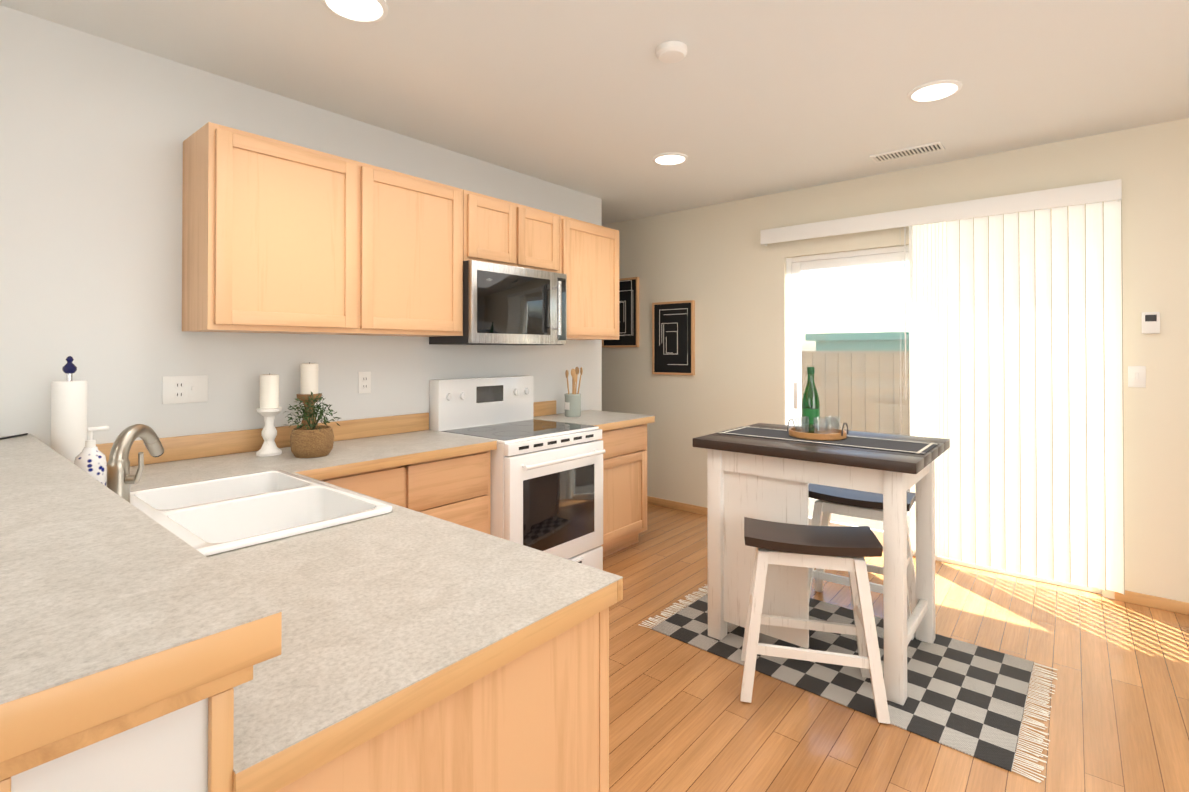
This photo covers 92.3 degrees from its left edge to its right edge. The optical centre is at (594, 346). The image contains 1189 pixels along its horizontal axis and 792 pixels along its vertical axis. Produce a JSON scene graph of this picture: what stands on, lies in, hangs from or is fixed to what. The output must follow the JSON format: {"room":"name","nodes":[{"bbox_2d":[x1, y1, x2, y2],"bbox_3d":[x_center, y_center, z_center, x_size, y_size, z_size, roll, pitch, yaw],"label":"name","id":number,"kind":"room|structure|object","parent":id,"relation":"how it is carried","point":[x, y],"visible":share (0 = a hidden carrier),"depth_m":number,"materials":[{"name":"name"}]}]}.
{"room":"kitchen","nodes":[
{"label":"kitchen","id":0,"kind":"room"},
{"bbox_2d":[0,5,601,447],"bbox_3d":[-2.106,0.095,2.057,0.120,2.580,6.600,0,-1,40],"label":"wall","id":1,"kind":"structure","parent":0,"point":[96,131],"depth_m":2.31,"materials":[{"name":"white paint"}]},
{"bbox_2d":[162,375,207,403],"bbox_3d":[-1.724,0.182,2.408,0.013,0.114,0.162,0,-1,40],"label":"electrical outlet plate","id":2,"kind":"object","parent":1,"relation":"attached to","point":[183,389],"visible":1,"depth_m":2.40,"materials":[{"name":"white plastic"}]},
{"bbox_2d":[182,122,462,336],"bbox_3d":[-1.220,-0.460,2.753,0.346,0.800,1.198,0,-1,40],"label":"upper cabinet","id":3,"kind":"object","parent":1,"relation":"attached to","point":[281,237],"visible":1,"depth_m":2.48,"materials":[{"name":"brown wood"}]},
{"bbox_2d":[96,400,555,465],"bbox_3d":[-1.147,0.432,3.090,0.018,0.099,2.700,0,-1,40],"label":"backsplash","id":4,"kind":"structure","parent":1,"relation":"attached to","point":[177,448],"depth_m":2.59,"materials":[{"name":"beige wood"}]},
{"bbox_2d":[358,372,370,393],"bbox_3d":[-1.216,0.192,3.019,0.008,0.114,0.070,0,-1,40],"label":"electrical outlet plate","id":5,"kind":"object","parent":1,"relation":"attached to","point":[364,382],"visible":1,"depth_m":3.02,"materials":[{"name":"white plastic"}]},
{"bbox_2d":[463,190,558,272],"bbox_3d":[-0.591,-0.660,3.507,0.346,0.388,0.756,0,-1,40],"label":"upper cabinet","id":6,"kind":"object","parent":1,"relation":"attached to","point":[499,231],"visible":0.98,"depth_m":3.35,"materials":[{"name":"brown wood"}]},
{"bbox_2d":[429,260,566,344],"bbox_3d":[-0.548,-0.235,3.468,0.455,0.455,0.754,0,-1,40],"label":"microwave","id":7,"kind":"object","parent":6,"relation":"attached to","point":[507,305],"visible":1,"depth_m":3.29,"materials":[{"name":"grey metal"}]},
{"bbox_2d":[559,215,618,339],"bbox_3d":[-0.141,-0.450,4.043,0.346,0.800,0.638,0,-1,40],"label":"upper cabinet","id":8,"kind":"object","parent":1,"relation":"attached to","point":[589,260],"visible":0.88,"depth_m":3.92,"materials":[{"name":"brown wood"}]},
{"bbox_2d":[0,0,1188,224],"bbox_3d":[-0.138,-1.234,0.897,7.800,0.060,7.570,0,-1,40],"label":"ceiling","id":9,"kind":"structure","parent":0,"point":[740,100],"depth_m":2.50,"materials":[{"name":"white paint"}]},
{"bbox_2d":[321,0,387,22],"bbox_3d":[-0.836,-1.189,1.989,0.220,0.011,0.220,0,-1,40],"label":"recessed light","id":10,"kind":"object","parent":9,"relation":"in","point":[366,11],"visible":1,"depth_m":2.01,"materials":[{"name":"white"}]},
{"bbox_2d":[653,153,687,164],"bbox_3d":[0.477,-1.177,3.596,0.220,0.011,0.220,0,-1,40],"label":"recessed light","id":11,"kind":"object","parent":9,"relation":"in","point":[670,158],"visible":0.98,"depth_m":3.57,"materials":[{"name":"white"}]},
{"bbox_2d":[656,41,686,62],"bbox_3d":[0.309,-1.175,2.289,0.124,0.036,0.124,0,-1,40],"label":"smoke detector","id":12,"kind":"object","parent":9,"relation":"attached to","point":[671,51],"visible":1,"depth_m":2.26,"materials":[{"name":"white plastic"}]},
{"bbox_2d":[870,141,944,162],"bbox_3d":[1.900,-1.178,3.475,0.380,0.011,0.150,0,-1,40],"label":"ceiling vent","id":13,"kind":"object","parent":9,"relation":"in","point":[909,152],"visible":0.98,"depth_m":3.46,"materials":[{"name":"white metal"}]},
{"bbox_2d":[907,80,961,101],"bbox_3d":[1.583,-1.184,2.659,0.220,0.011,0.220,0,-1,40],"label":"recessed light","id":14,"kind":"object","parent":9,"relation":"in","point":[934,90],"visible":1,"depth_m":2.64,"materials":[{"name":"white"}]},
{"bbox_2d":[602,118,1188,602],"bbox_3d":[2.251,0.108,3.745,7.560,2.580,0.120,0,-1,40],"label":"wall","id":15,"kind":"structure","parent":0,"point":[722,266],"depth_m":3.94,"materials":[{"name":"beige paint"}]},
{"bbox_2d":[602,277,638,346],"bbox_3d":[0.239,-0.309,5.332,0.420,0.640,0.029,0,-1,40],"label":"picture frame","id":16,"kind":"object","parent":15,"relation":"attached to","point":[628,312],"visible":0.52,"depth_m":5.26,"materials":[{"name":"brown wood"}]},
{"bbox_2d":[652,300,694,374],"bbox_3d":[0.682,-0.070,4.960,0.415,0.635,0.029,0,-1,40],"label":"picture frame","id":17,"kind":"object","parent":15,"relation":"attached to","point":[673,337],"visible":0.98,"depth_m":4.95,"materials":[{"name":"brown wood"}]},
{"bbox_2d":[647,496,1188,614],"bbox_3d":[1.979,1.364,3.409,7.540,0.062,0.728,0,-1,40],"label":"baseboard","id":18,"kind":"structure","parent":15,"relation":"attached to","point":[1181,607],"depth_m":3.08,"materials":[{"name":"brown wood"}]},
{"bbox_2d":[760,179,1124,594],"bbox_3d":[2.080,0.226,3.740,2.034,2.235,0.104,0,-1,40],"label":"vertical blinds","id":19,"kind":"object","parent":15,"relation":"attached to","point":[1016,345],"visible":0.98,"depth_m":3.38,"materials":[{"name":"white plastic"}]},
{"bbox_2d":[786,245,1101,593],"bbox_3d":[2.174,0.359,3.806,1.798,2.079,0.093,0,-1,40],"label":"sliding glass door","id":20,"kind":"structure","parent":15,"relation":"attached to","point":[795,266],"depth_m":4.15,"materials":[{"name":"clear glass"}]},
{"bbox_2d":[1128,366,1145,387],"bbox_3d":[2.934,0.165,3.087,0.070,0.115,0.011,0,-1,40],"label":"switch plate","id":21,"kind":"object","parent":15,"relation":"attached to","point":[1136,376],"visible":1,"depth_m":3.09,"materials":[{"name":"white plastic"}]},
{"bbox_2d":[1141,312,1159,333],"bbox_3d":[2.972,-0.125,3.050,0.070,0.115,0.023,0,-1,40],"label":"thermostat","id":22,"kind":"object","parent":15,"relation":"attached to","point":[1150,321],"visible":1,"depth_m":3.04,"materials":[{"name":"white plastic"}]},
{"bbox_2d":[603,503,1188,791],"bbox_3d":[-0.138,1.405,0.877,7.800,0.060,7.570,0,-1,40],"label":"floor","id":23,"kind":"structure","parent":0,"point":[683,717],"depth_m":2.21,"materials":[{"name":"laminate"}]},
{"bbox_2d":[0,688,233,791],"bbox_3d":[-1.292,0.879,1.240,2.165,0.998,0.204,0,-1,40],"label":"wall","id":24,"kind":"structure","parent":23,"relation":"on","point":[189,748],"depth_m":0.58,"materials":[{"name":"white paint"}]},
{"bbox_2d":[0,434,281,780],"bbox_3d":[-1.334,0.343,1.187,2.173,0.070,0.438,0,-1,40],"label":"raised bar","id":25,"kind":"object","parent":24,"relation":"on","point":[118,614],"visible":0.94,"depth_m":0.64,"materials":[{"name":"laminate"}]},
{"bbox_2d":[0,433,27,439],"bbox_3d":[-2.031,0.309,1.805,0.239,0.006,0.363,0,-1,40],"label":"cord","id":26,"kind":"object","parent":25,"relation":"on","point":[13,436],"visible":1,"depth_m":1.96,"materials":[{"name":"black plastic"}]},
{"bbox_2d":[320,450,490,534],"bbox_3d":[-1.066,0.957,2.744,0.579,0.867,0.996,0,-1,40],"label":"base cabinet","id":27,"kind":"object","parent":23,"relation":"on","point":[456,489],"visible":0.15,"depth_m":2.70,"materials":[{"name":"brown wood"}]},
{"bbox_2d":[246,430,496,476],"bbox_3d":[-1.047,0.503,2.745,0.613,0.046,0.976,0,-1,40],"label":"countertop","id":28,"kind":"structure","parent":27,"relation":"on","point":[351,456],"depth_m":2.64,"materials":[{"name":"beige laminate"}]},
{"bbox_2d":[256,373,281,456],"bbox_3d":[-1.433,0.298,2.516,0.100,0.358,0.100,0,-1,40],"label":"candle holder","id":29,"kind":"object","parent":28,"relation":"on","point":[269,409],"visible":1,"depth_m":2.49,"materials":[{"name":"white wood"}]},
{"bbox_2d":[296,362,321,425],"bbox_3d":[-1.338,0.277,2.678,0.110,0.403,0.110,0,-1,40],"label":"candle holder","id":30,"kind":"object","parent":28,"relation":"on","point":[308,378],"visible":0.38,"depth_m":2.65,"materials":[{"name":"white wax"}]},
{"bbox_2d":[285,392,339,457],"bbox_3d":[-1.242,0.336,2.499,0.233,0.282,0.242,0,-1,40],"label":"potted plant","id":31,"kind":"object","parent":28,"relation":"on","point":[313,440],"visible":1,"depth_m":2.45,"materials":[{"name":"brown wicker"}]},
{"bbox_2d":[276,607,608,791],"bbox_3d":[-0.479,0.944,1.134,0.761,0.868,0.676,0,-1,40],"label":"base cabinet","id":32,"kind":"object","parent":23,"relation":"on","point":[536,719],"visible":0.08,"depth_m":0.93,"materials":[{"name":"brown wood"}]},
{"bbox_2d":[130,454,277,489],"bbox_3d":[-1.585,0.496,2.109,0.606,0.042,0.510,0,-1,40],"label":"countertop","id":33,"kind":"structure","parent":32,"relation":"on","point":[205,468],"depth_m":2.20,"materials":[{"name":"beige laminate"}]},
{"bbox_2d":[130,452,622,791],"bbox_3d":[-0.999,0.494,1.586,2.173,0.046,0.701,0,-1,40],"label":"countertop","id":34,"kind":"structure","parent":32,"relation":"on","point":[397,614],"depth_m":0.98,"materials":[{"name":"grey laminate"}]},
{"bbox_2d":[51,356,86,463],"bbox_3d":[-1.826,0.253,1.984,0.140,0.440,0.140,0,-1,40],"label":"paper towel holder","id":35,"kind":"object","parent":34,"relation":"on","point":[68,417],"visible":0.58,"depth_m":1.95,"materials":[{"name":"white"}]},
{"bbox_2d":[74,426,108,486],"bbox_3d":[-1.608,0.365,1.823,0.082,0.213,0.086,0,-1,40],"label":"soap dispenser","id":36,"kind":"object","parent":34,"relation":"on","point":[90,459],"visible":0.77,"depth_m":1.81,"materials":[{"name":"white ceramic"}]},
{"bbox_2d":[107,424,163,502],"bbox_3d":[-1.278,0.338,1.600,0.218,0.236,0.160,0,-1,40],"label":"kitchen faucet","id":37,"kind":"object","parent":34,"relation":"on","point":[120,478],"visible":0.92,"depth_m":1.54,"materials":[{"name":"silver metal"}]},
{"bbox_2d":[130,470,392,555],"bbox_3d":[-1.055,0.565,1.665,0.810,0.216,0.568,0,-1,40],"label":"double-bowl sink","id":38,"kind":"object","parent":34,"relation":"in","point":[209,517],"visible":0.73,"depth_m":1.75,"materials":[{"name":"white ceramic"}]},
{"bbox_2d":[429,375,605,569],"bbox_3d":[-0.430,0.795,3.361,0.763,1.200,0.752,0,-1,40],"label":"range","id":39,"kind":"object","parent":23,"relation":"on","point":[546,486],"visible":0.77,"depth_m":3.24,"materials":[{"name":"white metal"}]},
{"bbox_2d":[598,424,646,556],"bbox_3d":[-0.045,0.966,3.965,0.579,0.867,0.658,0,-1,40],"label":"base cabinet","id":40,"kind":"object","parent":23,"relation":"on","point":[625,489],"visible":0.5,"depth_m":3.83,"materials":[{"name":"brown wood"}]},
{"bbox_2d":[533,410,654,430],"bbox_3d":[-0.026,0.513,3.966,0.613,0.046,0.677,0,-1,40],"label":"countertop","id":41,"kind":"structure","parent":40,"relation":"on","point":[605,420],"depth_m":3.86,"materials":[{"name":"beige laminate"}]},
{"bbox_2d":[564,367,582,416],"bbox_3d":[-0.146,0.317,3.989,0.124,0.344,0.134,0,-1,40],"label":"utensil crock","id":42,"kind":"object","parent":41,"relation":"on","point":[573,404],"visible":1,"depth_m":3.94,"materials":[{"name":"grey ceramic"}]},
{"bbox_2d":[639,584,1057,782],"bbox_3d":[1.101,1.386,2.646,1.599,0.006,0.869,0,-1,41],"label":"checkered rug","id":43,"kind":"object","parent":23,"relation":"on","point":[967,698],"visible":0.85,"depth_m":2.36,"materials":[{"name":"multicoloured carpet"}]},
{"bbox_2d":[740,517,889,723],"bbox_3d":[0.866,1.063,2.314,0.530,0.632,0.340,0,0,15],"label":"stool","id":44,"kind":"object","parent":43,"relation":"on","point":[845,548],"visible":1,"depth_m":2.23,"materials":[{"name":"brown wood"}]},
{"bbox_2d":[693,423,949,704],"bbox_3d":[1.076,0.911,2.714,0.950,0.942,0.758,0,-1,40],"label":"table","id":45,"kind":"object","parent":43,"relation":"on","point":[760,478],"visible":0.81,"depth_m":2.54,"materials":[{"name":"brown wood"}]},
{"bbox_2d":[717,426,937,454],"bbox_3d":[1.076,0.437,2.718,0.926,0.003,0.340,0,-1,40],"label":"table runner","id":46,"kind":"object","parent":45,"relation":"on","point":[911,447],"visible":0.88,"depth_m":2.61,"materials":[{"name":"grey fabric"}]},
{"bbox_2d":[787,418,848,439],"bbox_3d":[1.076,0.397,2.757,0.262,0.078,0.260,0,-1,40],"label":"wood tray","id":47,"kind":"object","parent":46,"relation":"on","point":[840,435],"visible":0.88,"depth_m":2.67,"materials":[{"name":"brown wood"}]},
{"bbox_2d":[795,416,808,432],"bbox_3d":[1.002,0.381,2.754,0.068,0.085,0.068,0,-1,40],"label":"glass tumbler","id":48,"kind":"object","parent":47,"relation":"on","point":[804,425],"visible":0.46,"depth_m":2.74,"materials":[{"name":"clear glass"}]},
{"bbox_2d":[802,367,819,432],"bbox_3d":[1.064,0.263,2.807,0.081,0.322,0.081,0,-1,40],"label":"glass bottle","id":49,"kind":"object","parent":47,"relation":"on","point":[810,406],"visible":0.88,"depth_m":2.78,"materials":[{"name":"green glass"}]},
{"bbox_2d":[813,417,827,433],"bbox_3d":[1.067,0.380,2.693,0.068,0.085,0.068,0,-1,40],"label":"glass tumbler","id":50,"kind":"object","parent":47,"relation":"on","point":[817,430],"visible":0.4,"depth_m":2.69,"materials":[{"name":"clear glass"}]},
{"bbox_2d":[825,416,839,433],"bbox_3d":[1.147,0.381,2.750,0.068,0.085,0.068,0,-1,40],"label":"glass tumbler","id":51,"kind":"object","parent":47,"relation":"on","point":[830,422],"visible":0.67,"depth_m":2.74,"materials":[{"name":"clear glass"}]},
{"bbox_2d":[808,483,915,639],"bbox_3d":[1.382,1.068,2.978,0.530,0.632,0.340,0,-1,36],"label":"stool","id":52,"kind":"object","parent":43,"relation":"on","point":[849,502],"visible":0.5,"depth_m":2.94,"materials":[{"name":"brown wood"}]},
{"label":"outside","id":53,"kind":"structure","parent":0,"visible":0},
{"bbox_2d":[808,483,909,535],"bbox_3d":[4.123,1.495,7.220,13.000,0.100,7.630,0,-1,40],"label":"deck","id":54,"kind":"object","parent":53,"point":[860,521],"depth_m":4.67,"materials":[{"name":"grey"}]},
{"bbox_2d":[802,351,909,435],"bbox_3d":[3.098,0.744,6.043,11.055,1.385,0.100,0,-1,40],"label":"fence","id":55,"kind":"object","parent":54,"relation":"on","point":[853,365],"depth_m":6.18,"materials":[{"name":"brown wood"}]},
{"bbox_2d":[805,332,908,353],"bbox_3d":[4.325,0.642,7.469,2.400,1.610,2.000,0,-1,40],"label":"shed","id":56,"kind":"object","parent":54,"relation":"on","point":[847,339],"depth_m":7.10,"materials":[{"name":"teal"}]}
]}

